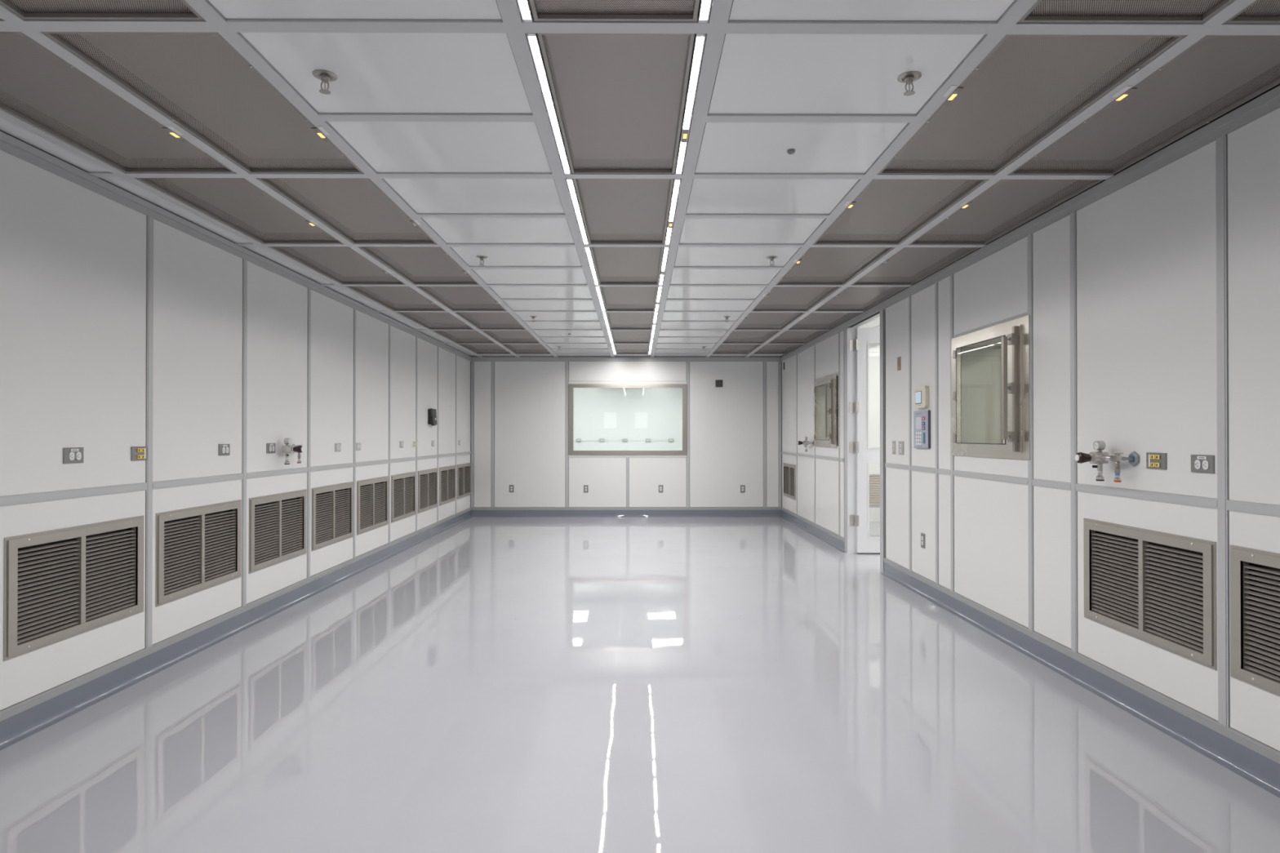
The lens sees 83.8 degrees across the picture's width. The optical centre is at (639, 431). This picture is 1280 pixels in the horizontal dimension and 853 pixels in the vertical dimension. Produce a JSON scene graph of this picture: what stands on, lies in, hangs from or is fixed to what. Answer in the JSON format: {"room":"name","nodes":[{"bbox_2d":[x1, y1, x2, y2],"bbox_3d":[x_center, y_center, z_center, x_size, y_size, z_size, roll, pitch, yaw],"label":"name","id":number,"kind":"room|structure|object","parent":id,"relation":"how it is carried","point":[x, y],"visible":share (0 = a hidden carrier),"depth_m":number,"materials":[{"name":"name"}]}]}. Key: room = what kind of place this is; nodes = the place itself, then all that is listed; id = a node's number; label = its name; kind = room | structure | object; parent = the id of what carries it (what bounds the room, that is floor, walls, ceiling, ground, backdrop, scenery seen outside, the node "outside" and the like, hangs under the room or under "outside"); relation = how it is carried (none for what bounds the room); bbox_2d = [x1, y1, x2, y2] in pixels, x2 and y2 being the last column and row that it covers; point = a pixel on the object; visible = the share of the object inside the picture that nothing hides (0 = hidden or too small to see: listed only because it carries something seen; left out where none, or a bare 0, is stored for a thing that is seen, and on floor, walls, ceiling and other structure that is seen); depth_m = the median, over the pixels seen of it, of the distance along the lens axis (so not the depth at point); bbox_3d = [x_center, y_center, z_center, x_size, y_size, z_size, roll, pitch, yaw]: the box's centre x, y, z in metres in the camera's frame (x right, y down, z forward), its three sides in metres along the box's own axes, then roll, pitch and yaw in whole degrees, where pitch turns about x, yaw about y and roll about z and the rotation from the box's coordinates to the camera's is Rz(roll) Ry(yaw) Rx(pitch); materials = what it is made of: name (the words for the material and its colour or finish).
{"room":"clean room","nodes":[
{"label":"clean room","id":0,"kind":"room"},
{"bbox_2d":[0,129,471,721],"bbox_3d":[-2.634,-0.099,4.912,0.132,2.750,12.450,0,0,0],"label":"wall","id":1,"kind":"structure","parent":0,"point":[126,322],"depth_m":3.91,"materials":[{"name":"grey"}]},
{"bbox_2d":[3,515,143,661],"bbox_3d":[-2.593,0.678,3.289,0.070,0.497,0.815,0,0,0],"label":"air vent","id":2,"kind":"object","parent":1,"relation":"in","point":[60,584],"visible":1,"depth_m":3.23,"materials":[{"name":"silver metal"}]},
{"bbox_2d":[62,447,84,463],"bbox_3d":[-2.566,0.106,3.235,0.010,0.070,0.114,0,0,0],"label":"wall outlet","id":3,"kind":"object","parent":1,"relation":"attached to","point":[73,455],"visible":1,"depth_m":3.23,"materials":[{"name":"silver metal"}]},
{"bbox_2d":[130,446,147,460],"bbox_3d":[-2.567,0.110,3.664,0.013,0.070,0.116,0,0,0],"label":"jack plate","id":4,"kind":"object","parent":1,"relation":"attached to","point":[137,453],"visible":1,"depth_m":3.65,"materials":[{"name":"silver metal"}]},
{"bbox_2d":[155,499,241,607],"bbox_3d":[-2.598,0.683,4.199,0.070,0.497,0.815,0,0,0],"label":"air vent","id":5,"kind":"object","parent":1,"relation":"in","point":[198,548],"visible":1,"depth_m":4.17,"materials":[{"name":"silver metal"}]},
{"bbox_2d":[218,444,230,455],"bbox_3d":[-2.572,0.109,4.419,0.010,0.070,0.114,0,0,0],"label":"wall outlet","id":6,"kind":"object","parent":1,"relation":"attached to","point":[224,449],"visible":1,"depth_m":4.41,"materials":[{"name":"silver metal"}]},
{"bbox_2d":[0,510,471,751],"bbox_3d":[-2.564,1.223,4.846,0.031,0.104,12.330,0,0,0],"label":"baseboard","id":7,"kind":"structure","parent":1,"relation":"attached to","point":[14,729],"depth_m":3.91,"materials":[{"name":"grey plastic"}]},
{"bbox_2d":[266,443,275,453],"bbox_3d":[-2.575,0.113,4.983,0.010,0.070,0.114,0,0,0],"label":"wall outlet","id":8,"kind":"object","parent":1,"relation":"attached to","point":[270,447],"visible":1,"depth_m":4.96,"materials":[{"name":"silver metal"}]},
{"bbox_2d":[248,488,306,573],"bbox_3d":[-2.602,0.688,5.111,0.070,0.497,0.815,0,0,0],"label":"air vent","id":9,"kind":"object","parent":1,"relation":"in","point":[277,522],"visible":1,"depth_m":5.10,"materials":[{"name":"silver metal"}]},
{"bbox_2d":[280,438,303,464],"bbox_3d":[-2.498,0.138,5.207,0.143,0.190,0.288,0,0,-9],"label":"gas valve","id":10,"kind":"object","parent":1,"relation":"attached to","point":[286,449],"visible":1,"depth_m":5.08,"materials":[{"name":"grey"}]},
{"bbox_2d":[311,481,353,551],"bbox_3d":[-2.607,0.693,6.020,0.070,0.497,0.815,0,0,0],"label":"air vent","id":11,"kind":"object","parent":1,"relation":"in","point":[332,505],"visible":1,"depth_m":6.01,"materials":[{"name":"silver metal"}]},
{"bbox_2d":[334,443,341,452],"bbox_3d":[-2.581,0.133,6.103,0.010,0.070,0.114,0,0,0],"label":"wall outlet","id":12,"kind":"object","parent":1,"relation":"attached to","point":[337,446],"visible":1,"depth_m":6.09,"materials":[{"name":"silver metal"}]},
{"bbox_2d":[356,475,388,535],"bbox_3d":[-2.612,0.698,6.928,0.070,0.497,0.815,0,0,0],"label":"air vent","id":13,"kind":"object","parent":1,"relation":"in","point":[372,494],"visible":1,"depth_m":6.92,"materials":[{"name":"silver metal"}]},
{"bbox_2d":[391,471,415,523],"bbox_3d":[-2.616,0.703,7.841,0.070,0.497,0.815,0,0,0],"label":"air vent","id":14,"kind":"object","parent":1,"relation":"in","point":[402,485],"visible":0.99,"depth_m":7.83,"materials":[{"name":"silver metal"}]},
{"bbox_2d":[417,467,437,513],"bbox_3d":[-2.621,0.707,8.745,0.070,0.497,0.815,0,0,0],"label":"air vent","id":15,"kind":"object","parent":1,"relation":"in","point":[428,478],"visible":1,"depth_m":8.73,"materials":[{"name":"silver metal"}]},
{"bbox_2d":[427,408,436,426],"bbox_3d":[-2.569,-0.184,8.843,0.062,0.212,0.190,0,0,0],"label":"dispenser","id":16,"kind":"object","parent":1,"relation":"attached to","point":[432,413],"visible":1,"depth_m":8.76,"materials":[{"name":"black plastic"}]},
{"bbox_2d":[439,465,455,506],"bbox_3d":[-2.626,0.712,9.652,0.070,0.497,0.815,0,0,0],"label":"air vent","id":17,"kind":"object","parent":1,"relation":"in","point":[447,473],"visible":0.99,"depth_m":9.64,"materials":[{"name":"silver metal"}]},
{"bbox_2d":[457,462,471,499],"bbox_3d":[-2.630,0.717,10.566,0.070,0.497,0.815,0,0,0],"label":"air vent","id":18,"kind":"object","parent":1,"relation":"in","point":[464,470],"visible":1,"depth_m":10.56,"materials":[{"name":"silver metal"}]},
{"bbox_2d":[468,344,783,510],"bbox_3d":[-0.209,-0.066,11.084,5.005,2.750,0.132,0,0,0],"label":"wall","id":19,"kind":"structure","parent":0,"point":[519,406],"depth_m":11.03,"materials":[{"name":"grey paint"}]},
{"bbox_2d":[471,510,782,516],"bbox_3d":[-0.209,1.256,11.007,4.805,0.104,0.031,0,0,0],"label":"baseboard","id":20,"kind":"structure","parent":19,"relation":"attached to","point":[473,513],"depth_m":11.02,"materials":[{"name":"plastic"}]},
{"bbox_2d":[568,383,686,454],"bbox_3d":[-0.188,-0.196,11.049,1.823,1.090,0.082,0,0,0],"label":"window","id":21,"kind":"structure","parent":19,"relation":"in","point":[571,386],"depth_m":11.01,"materials":[{"name":"silver metal"}]},
{"bbox_2d":[715,379,722,386],"bbox_3d":[1.224,-0.750,11.036,0.112,0.112,0.009,0,0,0],"label":"blank plate","id":22,"kind":"object","parent":19,"relation":"attached to","point":[718,383],"visible":1,"depth_m":11.03,"materials":[{"name":"grey"}]},
{"bbox_2d":[573,387,682,450],"bbox_3d":[-0.184,-0.037,16.544,6.200,2.750,0.112,0,0,0],"label":"wall","id":23,"kind":"structure","parent":0,"point":[613,415],"depth_m":16.50,"materials":[{"name":"white"}]},
{"bbox_2d":[0,516,1279,852],"bbox_3d":[1.023,1.306,4.873,7.305,0.060,12.350,0,0,0],"label":"floor","id":24,"kind":"structure","parent":0,"point":[487,684],"depth_m":3.03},
{"bbox_2d":[0,0,1279,356],"bbox_3d":[-0.177,-1.319,4.831,5.005,0.250,12.450,0,0,0],"label":"ceiling","id":25,"kind":"structure","parent":0,"point":[440,104],"depth_m":2.81,"materials":[{"name":"grey metal"}]},
{"bbox_2d":[0,0,204,20],"bbox_3d":[-1.527,-1.248,1.517,0.561,0.078,1.162,0,0,0],"label":"filter","id":26,"kind":"object","parent":25,"relation":"attached to","point":[167,10],"visible":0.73,"depth_m":2.08,"materials":[{"name":"grey"}]},
{"bbox_2d":[0,31,235,173],"bbox_3d":[-2.117,-1.242,2.737,0.545,0.078,1.162,0,0,0],"label":"filter","id":27,"kind":"object","parent":25,"relation":"attached to","point":[38,87],"visible":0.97,"depth_m":2.78,"materials":[{"name":"grey metal"}]},
{"bbox_2d":[42,31,363,173],"bbox_3d":[-1.533,-1.242,2.740,0.561,0.078,1.162,0,0,0],"label":"filter","id":28,"kind":"object","parent":25,"relation":"attached to","point":[198,81],"visible":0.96,"depth_m":2.62,"materials":[{"name":"grey metal"}]},
{"bbox_2d":[136,177,343,244],"bbox_3d":[-2.123,-1.235,3.961,0.545,0.078,1.162,0,0,0],"label":"filter","id":29,"kind":"object","parent":25,"relation":"attached to","point":[237,203],"visible":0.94,"depth_m":3.90,"materials":[{"name":"grey"}]},
{"bbox_2d":[312,69,337,94],"bbox_3d":[-1.072,-1.186,2.429,0.078,0.058,0.078,0,0,0],"label":"sprinkler","id":30,"kind":"object","parent":25,"relation":"attached to","point":[326,76],"visible":1,"depth_m":2.42,"materials":[{"name":"silver metal"}]},
{"bbox_2d":[269,246,404,284],"bbox_3d":[-2.129,-1.229,5.184,0.545,0.078,1.162,0,0,0],"label":"filter","id":31,"kind":"object","parent":25,"relation":"attached to","point":[342,264],"visible":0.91,"depth_m":5.22,"materials":[{"name":"grey"}]},
{"bbox_2d":[257,177,436,244],"bbox_3d":[-1.539,-1.235,3.964,0.561,0.078,1.162,0,0,0],"label":"filter","id":32,"kind":"object","parent":25,"relation":"attached to","point":[357,209],"visible":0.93,"depth_m":3.96,"materials":[{"name":"grey metal"}]},
{"bbox_2d":[346,286,445,311],"bbox_3d":[-2.136,-1.222,6.407,0.545,0.078,1.162,0,0,0],"label":"filter","id":33,"kind":"object","parent":25,"relation":"attached to","point":[394,298],"visible":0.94,"depth_m":6.48,"materials":[{"name":"grey"}]},
{"bbox_2d":[358,246,479,284],"bbox_3d":[-1.545,-1.229,5.187,0.561,0.078,1.162,0,0,0],"label":"filter","id":34,"kind":"object","parent":25,"relation":"attached to","point":[433,265],"visible":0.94,"depth_m":5.22,"materials":[{"name":"grey"}]},
{"bbox_2d":[396,311,474,329],"bbox_3d":[-2.142,-1.216,7.631,0.545,0.078,1.162,0,0,0],"label":"filter","id":35,"kind":"object","parent":25,"relation":"attached to","point":[431,321],"visible":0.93,"depth_m":7.76,"materials":[{"name":"grey"}]},
{"bbox_2d":[417,286,506,311],"bbox_3d":[-1.552,-1.222,6.410,0.561,0.078,1.162,0,0,0],"label":"filter","id":36,"kind":"object","parent":25,"relation":"attached to","point":[455,298],"visible":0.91,"depth_m":6.52,"materials":[{"name":"grey"}]},
{"bbox_2d":[432,330,495,343],"bbox_3d":[-2.148,-1.209,8.854,0.545,0.078,1.162,0,0,0],"label":"filter","id":37,"kind":"object","parent":25,"relation":"attached to","point":[456,336],"visible":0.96,"depth_m":9.04,"materials":[{"name":"grey"}]},
{"bbox_2d":[459,344,511,354],"bbox_3d":[-2.154,-1.203,10.077,0.545,0.078,1.162,0,0,0],"label":"filter","id":38,"kind":"object","parent":25,"relation":"attached to","point":[477,348],"visible":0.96,"depth_m":10.34,"materials":[{"name":"grey"}]},
{"bbox_2d":[455,312,525,329],"bbox_3d":[-1.558,-1.216,7.634,0.561,0.078,1.162,0,0,0],"label":"filter","id":39,"kind":"object","parent":25,"relation":"attached to","point":[482,321],"visible":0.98,"depth_m":7.79,"materials":[{"name":"grey"}]},
{"bbox_2d":[482,330,540,343],"bbox_3d":[-1.564,-1.209,8.857,0.561,0.078,1.162,0,0,0],"label":"filter","id":40,"kind":"object","parent":25,"relation":"attached to","point":[501,336],"visible":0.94,"depth_m":9.06,"materials":[{"name":"grey"}]},
{"bbox_2d":[516,0,532,22],"bbox_3d":[-0.328,-1.221,1.523,0.029,0.018,1.162,0,0,0],"label":"recessed light","id":41,"kind":"object","parent":25,"relation":"in","point":[524,6],"visible":1,"depth_m":2.05,"materials":[{"name":"white"}]},
{"bbox_2d":[502,344,551,354],"bbox_3d":[-1.570,-1.203,10.080,0.561,0.078,1.162,0,0,0],"label":"filter","id":42,"kind":"object","parent":25,"relation":"attached to","point":[516,348],"visible":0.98,"depth_m":10.31,"materials":[{"name":"grey"}]},
{"bbox_2d":[526,33,570,174],"bbox_3d":[-0.335,-1.214,2.747,0.029,0.018,1.162,0,0,0],"label":"recessed light","id":43,"kind":"object","parent":25,"relation":"in","point":[532,38],"visible":0.97,"depth_m":2.57,"materials":[{"name":"white"}]},
{"bbox_2d":[565,178,588,244],"bbox_3d":[-0.341,-1.208,3.970,0.029,0.018,1.162,0,0,0],"label":"recessed light","id":44,"kind":"object","parent":25,"relation":"in","point":[570,182],"visible":0.98,"depth_m":3.85,"materials":[{"name":"white"}]},
{"bbox_2d":[584,246,598,284],"bbox_3d":[-0.347,-1.201,5.193,0.029,0.018,1.162,0,0,0],"label":"recessed light","id":45,"kind":"object","parent":25,"relation":"in","point":[588,251],"visible":0.97,"depth_m":5.10,"materials":[{"name":"white"}]},
{"bbox_2d":[595,286,604,311],"bbox_3d":[-0.353,-1.195,6.416,0.029,0.018,1.162,0,0,0],"label":"recessed light","id":46,"kind":"object","parent":25,"relation":"in","point":[597,288],"visible":0.99,"depth_m":6.36,"materials":[{"name":"white"}]},
{"bbox_2d":[602,312,609,329],"bbox_3d":[-0.359,-1.188,7.639,0.029,0.018,1.162,0,0,0],"label":"recessed light","id":47,"kind":"object","parent":25,"relation":"in","point":[604,313],"visible":0.98,"depth_m":7.61,"materials":[{"name":"white"}]},
{"bbox_2d":[528,0,699,21],"bbox_3d":[-0.069,-1.251,1.525,0.479,0.072,1.162,0,0,0],"label":"filter","id":48,"kind":"object","parent":25,"relation":"attached to","point":[542,10],"visible":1,"depth_m":2.09,"materials":[{"name":"grey"}]},
{"bbox_2d":[537,33,694,173],"bbox_3d":[-0.075,-1.244,2.748,0.479,0.072,1.162,0,0,0],"label":"filter","id":49,"kind":"object","parent":25,"relation":"attached to","point":[620,97],"visible":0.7,"depth_m":2.64,"materials":[{"name":"grey metal"}]},
{"bbox_2d":[573,178,673,244],"bbox_3d":[-0.082,-1.238,3.971,0.479,0.072,1.162,0,0,0],"label":"filter","id":50,"kind":"object","parent":25,"relation":"attached to","point":[619,211],"visible":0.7,"depth_m":3.95,"materials":[{"name":"grey"}]},
{"bbox_2d":[590,246,663,284],"bbox_3d":[-0.088,-1.232,5.194,0.479,0.072,1.162,0,0,0],"label":"filter","id":51,"kind":"object","parent":25,"relation":"attached to","point":[616,265],"visible":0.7,"depth_m":5.24,"materials":[{"name":"grey"}]},
{"bbox_2d":[600,286,657,311],"bbox_3d":[-0.094,-1.225,6.418,0.479,0.072,1.162,0,0,0],"label":"filter","id":52,"kind":"object","parent":25,"relation":"attached to","point":[617,298],"visible":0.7,"depth_m":6.48,"materials":[{"name":"grey"}]},
{"bbox_2d":[606,312,653,329],"bbox_3d":[-0.100,-1.218,7.641,0.479,0.072,1.162,0,0,0],"label":"filter","id":53,"kind":"object","parent":25,"relation":"attached to","point":[619,321],"visible":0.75,"depth_m":7.78,"materials":[{"name":"grey"}]},
{"bbox_2d":[610,330,651,343],"bbox_3d":[-0.107,-1.212,8.864,0.479,0.072,1.162,0,0,0],"label":"filter","id":54,"kind":"object","parent":25,"relation":"attached to","point":[618,336],"visible":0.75,"depth_m":9.06,"materials":[{"name":"grey"}]},
{"bbox_2d":[613,344,649,354],"bbox_3d":[-0.113,-1.206,10.088,0.479,0.072,1.162,0,0,0],"label":"filter","id":55,"kind":"object","parent":25,"relation":"attached to","point":[620,348],"visible":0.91,"depth_m":10.28,"materials":[{"name":"grey"}]},
{"bbox_2d":[654,286,662,311],"bbox_3d":[0.165,-1.194,6.419,0.029,0.020,1.162,0,0,0],"label":"recessed light","id":56,"kind":"object","parent":25,"relation":"in","point":[660,288],"visible":0.99,"depth_m":6.36,"materials":[{"name":"white"}]},
{"bbox_2d":[658,247,669,284],"bbox_3d":[0.171,-1.200,5.196,0.029,0.020,1.162,0,0,0],"label":"recessed light","id":57,"kind":"object","parent":25,"relation":"in","point":[665,249],"visible":0.98,"depth_m":5.11,"materials":[{"name":"white"}]},
{"bbox_2d":[665,178,680,244],"bbox_3d":[0.177,-1.207,3.972,0.029,0.020,1.162,0,0,0],"label":"recessed light","id":58,"kind":"object","parent":25,"relation":"in","point":[677,181],"visible":0.98,"depth_m":3.85,"materials":[{"name":"white"}]},
{"bbox_2d":[675,33,706,174],"bbox_3d":[0.183,-1.213,2.749,0.029,0.020,1.162,0,0,0],"label":"recessed light","id":59,"kind":"object","parent":25,"relation":"in","point":[700,39],"visible":0.99,"depth_m":2.57,"materials":[{"name":"white"}]},
{"bbox_2d":[697,0,711,22],"bbox_3d":[0.190,-1.220,1.526,0.029,0.020,1.162,0,0,0],"label":"recessed light","id":60,"kind":"object","parent":25,"relation":"in","point":[705,5],"visible":1,"depth_m":2.05,"materials":[{"name":"white"}]},
{"bbox_2d":[711,344,760,354],"bbox_3d":[1.336,-1.203,10.095,0.580,0.078,1.162,0,0,0],"label":"filter","id":61,"kind":"object","parent":25,"relation":"attached to","point":[722,348],"visible":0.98,"depth_m":10.37,"materials":[{"name":"grey"}]},
{"bbox_2d":[721,330,780,343],"bbox_3d":[1.342,-1.209,8.872,0.580,0.078,1.162,0,0,0],"label":"filter","id":62,"kind":"object","parent":25,"relation":"attached to","point":[735,336],"visible":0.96,"depth_m":8.99,"materials":[{"name":"grey"}]},
{"bbox_2d":[734,312,804,329],"bbox_3d":[1.349,-1.216,7.648,0.580,0.078,1.162,0,0,0],"label":"filter","id":63,"kind":"object","parent":25,"relation":"attached to","point":[753,321],"visible":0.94,"depth_m":7.79,"materials":[{"name":"grey"}]},
{"bbox_2d":[752,344,802,354],"bbox_3d":[1.920,-1.203,10.098,0.526,0.078,1.162,0,0,0],"label":"filter","id":64,"kind":"object","parent":25,"relation":"attached to","point":[767,348],"visible":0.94,"depth_m":10.28,"materials":[{"name":"grey"}]},
{"bbox_2d":[751,286,840,311],"bbox_3d":[1.355,-1.222,6.425,0.580,0.078,1.162,0,0,0],"label":"filter","id":65,"kind":"object","parent":25,"relation":"attached to","point":[779,298],"visible":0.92,"depth_m":6.50,"materials":[{"name":"grey"}]},
{"bbox_2d":[768,330,827,343],"bbox_3d":[1.926,-1.209,8.875,0.526,0.078,1.162,0,0,0],"label":"filter","id":66,"kind":"object","parent":25,"relation":"attached to","point":[788,336],"visible":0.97,"depth_m":9.06,"materials":[{"name":"grey"}]},
{"bbox_2d":[787,312,860,329],"bbox_3d":[1.932,-1.216,7.651,0.526,0.078,1.162,0,0,0],"label":"filter","id":67,"kind":"object","parent":25,"relation":"attached to","point":[814,321],"visible":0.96,"depth_m":7.76,"materials":[{"name":"grey"}]},
{"bbox_2d":[775,247,894,284],"bbox_3d":[1.361,-1.229,5.202,0.580,0.078,1.162,0,0,0],"label":"filter","id":68,"kind":"object","parent":25,"relation":"attached to","point":[817,265],"visible":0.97,"depth_m":5.24,"materials":[{"name":"grey"}]},
{"bbox_2d":[814,286,908,311],"bbox_3d":[1.938,-1.222,6.428,0.526,0.078,1.162,0,0,0],"label":"filter","id":69,"kind":"object","parent":25,"relation":"attached to","point":[852,298],"visible":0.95,"depth_m":6.48,"materials":[{"name":"grey"}]},
{"bbox_2d":[813,179,986,244],"bbox_3d":[1.367,-1.235,3.979,0.580,0.078,1.162,0,0,0],"label":"filter","id":70,"kind":"object","parent":25,"relation":"attached to","point":[886,211],"visible":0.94,"depth_m":3.93,"materials":[{"name":"grey metal"}]},
{"bbox_2d":[897,71,921,96],"bbox_3d":[0.921,-1.186,2.439,0.078,0.058,0.078,0,0,0],"label":"sprinkler","id":71,"kind":"object","parent":25,"relation":"attached to","point":[908,77],"visible":1,"depth_m":2.43,"materials":[{"name":"silver metal"}]},
{"bbox_2d":[851,247,979,284],"bbox_3d":[1.945,-1.229,5.205,0.526,0.078,1.162,0,0,0],"label":"filter","id":72,"kind":"object","parent":25,"relation":"attached to","point":[909,265],"visible":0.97,"depth_m":5.22,"materials":[{"name":"grey"}]},
{"bbox_2d":[909,179,1103,244],"bbox_3d":[1.951,-1.235,3.982,0.526,0.078,1.162,0,0,0],"label":"filter","id":73,"kind":"object","parent":25,"relation":"attached to","point":[1006,205],"visible":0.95,"depth_m":3.96,"materials":[{"name":"grey"}]},
{"bbox_2d":[878,34,1185,174],"bbox_3d":[1.373,-1.242,2.755,0.580,0.078,1.162,0,0,0],"label":"filter","id":74,"kind":"object","parent":25,"relation":"attached to","point":[1028,86],"visible":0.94,"depth_m":2.64,"materials":[{"name":"grey"}]},
{"bbox_2d":[1017,0,1233,22],"bbox_3d":[1.380,-1.248,1.532,0.580,0.078,1.162,0,0,0],"label":"filter","id":75,"kind":"object","parent":25,"relation":"attached to","point":[1042,11],"visible":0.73,"depth_m":2.10,"materials":[{"name":"grey"}]},
{"bbox_2d":[1008,35,1279,174],"bbox_3d":[1.957,-1.242,2.758,0.526,0.078,1.162,0,0,0],"label":"filter","id":76,"kind":"object","parent":25,"relation":"attached to","point":[1215,75],"visible":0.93,"depth_m":2.70,"materials":[{"name":"grey metal"}]},
{"bbox_2d":[1224,0,1279,23],"bbox_3d":[1.964,-1.248,1.535,0.526,0.078,1.162,0,0,0],"label":"filter","id":77,"kind":"object","parent":25,"relation":"attached to","point":[1260,11],"visible":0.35,"depth_m":2.10,"materials":[{"name":"grey"}]},
{"bbox_2d":[857,316,879,343],"bbox_3d":[3.554,-1.371,6.726,2.424,0.126,7.600,0,0,0],"label":"ceiling","id":78,"kind":"structure","parent":0,"point":[875,323],"depth_m":8.72,"materials":[{"name":"grey"}]},
{"bbox_2d":[868,343,879,521],"bbox_3d":[3.535,-0.070,10.469,2.424,2.750,0.100,0,0,0],"label":"wall","id":79,"kind":"structure","parent":0,"point":[873,348],"depth_m":10.42,"materials":[{"name":"white"}]},
{"bbox_2d":[869,474,879,506],"bbox_3d":[3.567,0.855,10.408,0.960,0.470,0.012,0,0,0],"label":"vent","id":80,"kind":"object","parent":79,"relation":"attached to","point":[874,479],"visible":0.02,"depth_m":10.41,"materials":[{"name":"beige"}]},
{"bbox_2d":[781,84,1279,764],"bbox_3d":[2.281,-0.099,4.937,0.137,2.750,12.450,0,0,0],"label":"wall","id":81,"kind":"structure","parent":0,"point":[1150,294],"depth_m":3.40,"materials":[{"name":"grey"}]},
{"bbox_2d":[783,462,795,500],"bbox_3d":[2.218,0.717,10.482,0.070,0.497,0.815,0,0,0],"label":"air vent","id":82,"kind":"object","parent":81,"relation":"in","point":[789,470],"visible":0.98,"depth_m":10.47,"materials":[{"name":"silver metal"}]},
{"bbox_2d":[797,436,813,451],"bbox_3d":[2.118,0.155,9.121,0.171,0.190,0.209,0,0,0],"label":"gas valve","id":83,"kind":"object","parent":81,"relation":"attached to","point":[806,442],"visible":1,"depth_m":9.18,"materials":[{"name":"grey"}]},
{"bbox_2d":[780,510,844,551],"bbox_3d":[2.187,1.247,9.358,0.031,0.104,3.353,0,0,0],"label":"baseboard","id":84,"kind":"structure","parent":81,"relation":"attached to","point":[828,539],"depth_m":8.90,"materials":[{"name":"plastic"}]},
{"bbox_2d":[813,373,838,448],"bbox_3d":[2.314,-0.232,8.500,0.422,0.827,1.001,0,0,0],"label":"pass through","id":85,"kind":"object","parent":81,"relation":"attached to","point":[825,389],"visible":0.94,"depth_m":8.36,"materials":[{"name":"silver metal"}]},
{"bbox_2d":[844,309,885,573],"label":"door","id":86,"kind":"structure","parent":81,"relation":"in","point":[858,454],"depth_m":7.55,"materials":[{"name":"silver metal"}]},
{"bbox_2d":[897,356,901,370],"bbox_3d":[2.212,-0.585,6.106,0.014,0.114,0.070,0,0,0],"label":"switch plate","id":87,"kind":"object","parent":81,"relation":"attached to","point":[899,359],"visible":1,"depth_m":6.09,"materials":[{"name":"grey metal"}]},
{"bbox_2d":[898,441,903,454],"bbox_3d":[2.214,0.136,6.054,0.011,0.114,0.110,0,0,0],"label":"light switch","id":88,"kind":"object","parent":81,"relation":"attached to","point":[900,443],"visible":1,"depth_m":6.04,"materials":[{"name":"silver metal"}]},
{"bbox_2d":[914,386,928,408],"bbox_3d":[2.205,-0.272,5.588,0.034,0.166,0.212,0,0,0],"label":"thermostat","id":89,"kind":"object","parent":81,"relation":"attached to","point":[921,393],"visible":1,"depth_m":5.55,"materials":[{"name":"beige plastic"}]},
{"bbox_2d":[913,409,930,448],"bbox_3d":[2.209,-0.019,5.596,0.025,0.294,0.280,0,0,0],"label":"keypad","id":90,"kind":"object","parent":81,"relation":"attached to","point":[922,419],"visible":1,"depth_m":5.57,"materials":[{"name":"grey"}]},
{"bbox_2d":[920,533,924,548],"bbox_3d":[2.216,0.852,5.595,0.011,0.114,0.070,0,0,0],"label":"wall outlet","id":91,"kind":"object","parent":81,"relation":"attached to","point":[922,535],"visible":1,"depth_m":5.58,"materials":[{"name":"silver metal"}]},
{"bbox_2d":[951,315,1030,459],"bbox_3d":[2.334,-0.252,4.572,0.422,0.827,1.001,0,0,0],"label":"pass through","id":92,"kind":"object","parent":81,"relation":"attached to","point":[991,397],"visible":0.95,"depth_m":4.89,"materials":[{"name":"silver metal"}]},
{"bbox_2d":[880,562,1279,798],"bbox_3d":[2.221,1.212,2.592,0.031,0.104,7.774,0,0,0],"label":"baseboard","id":93,"kind":"structure","parent":81,"relation":"attached to","point":[1256,768],"depth_m":3.29,"materials":[{"name":"grey plastic"}]},
{"bbox_2d":[1075,440,1139,482],"bbox_3d":[2.148,0.136,3.295,0.171,0.190,0.211,0,0,0],"label":"gas valve","id":94,"kind":"object","parent":81,"relation":"attached to","point":[1099,457],"visible":1,"depth_m":3.34,"materials":[{"name":"grey"}]},
{"bbox_2d":[1083,517,1217,670],"bbox_3d":[2.255,0.678,3.175,0.070,0.497,0.815,0,0,0],"label":"air vent","id":95,"kind":"object","parent":81,"relation":"in","point":[1157,588],"visible":0.99,"depth_m":3.11,"materials":[{"name":"silver metal"}]},
{"bbox_2d":[1146,452,1167,469],"bbox_3d":[2.228,0.125,3.084,0.013,0.070,0.116,0,0,0],"label":"jack plate","id":96,"kind":"object","parent":81,"relation":"attached to","point":[1153,460],"visible":1,"depth_m":3.07,"materials":[{"name":"silver metal"}]},
{"bbox_2d":[1191,454,1214,473],"bbox_3d":[2.230,0.127,2.833,0.010,0.070,0.114,0,0,0],"label":"wall outlet","id":97,"kind":"object","parent":81,"relation":"attached to","point":[1199,463],"visible":1,"depth_m":2.82,"materials":[{"name":"silver metal"}]},
{"bbox_2d":[1194,459,1200,469],"bbox_3d":[2.227,0.130,2.849,0.004,0.038,0.028,0,0,0],"label":"receptacle","id":98,"kind":"object","parent":97,"relation":"attached to","point":[1197,462],"depth_m":2.85,"materials":[{"name":"grey"}]},
{"bbox_2d":[1202,460,1208,469],"bbox_3d":[2.228,0.129,2.810,0.004,0.038,0.028,0,0,0],"label":"receptacle","id":99,"kind":"object","parent":97,"relation":"attached to","point":[1205,463],"depth_m":2.81,"materials":[{"name":"grey"}]},
{"bbox_2d":[1230,544,1279,696],"bbox_3d":[2.260,0.673,2.292,0.070,0.497,0.815,0,0,0],"label":"air vent","id":100,"kind":"object","parent":81,"relation":"in","point":[1255,574],"visible":1,"depth_m":2.61,"materials":[{"name":"silver metal"}]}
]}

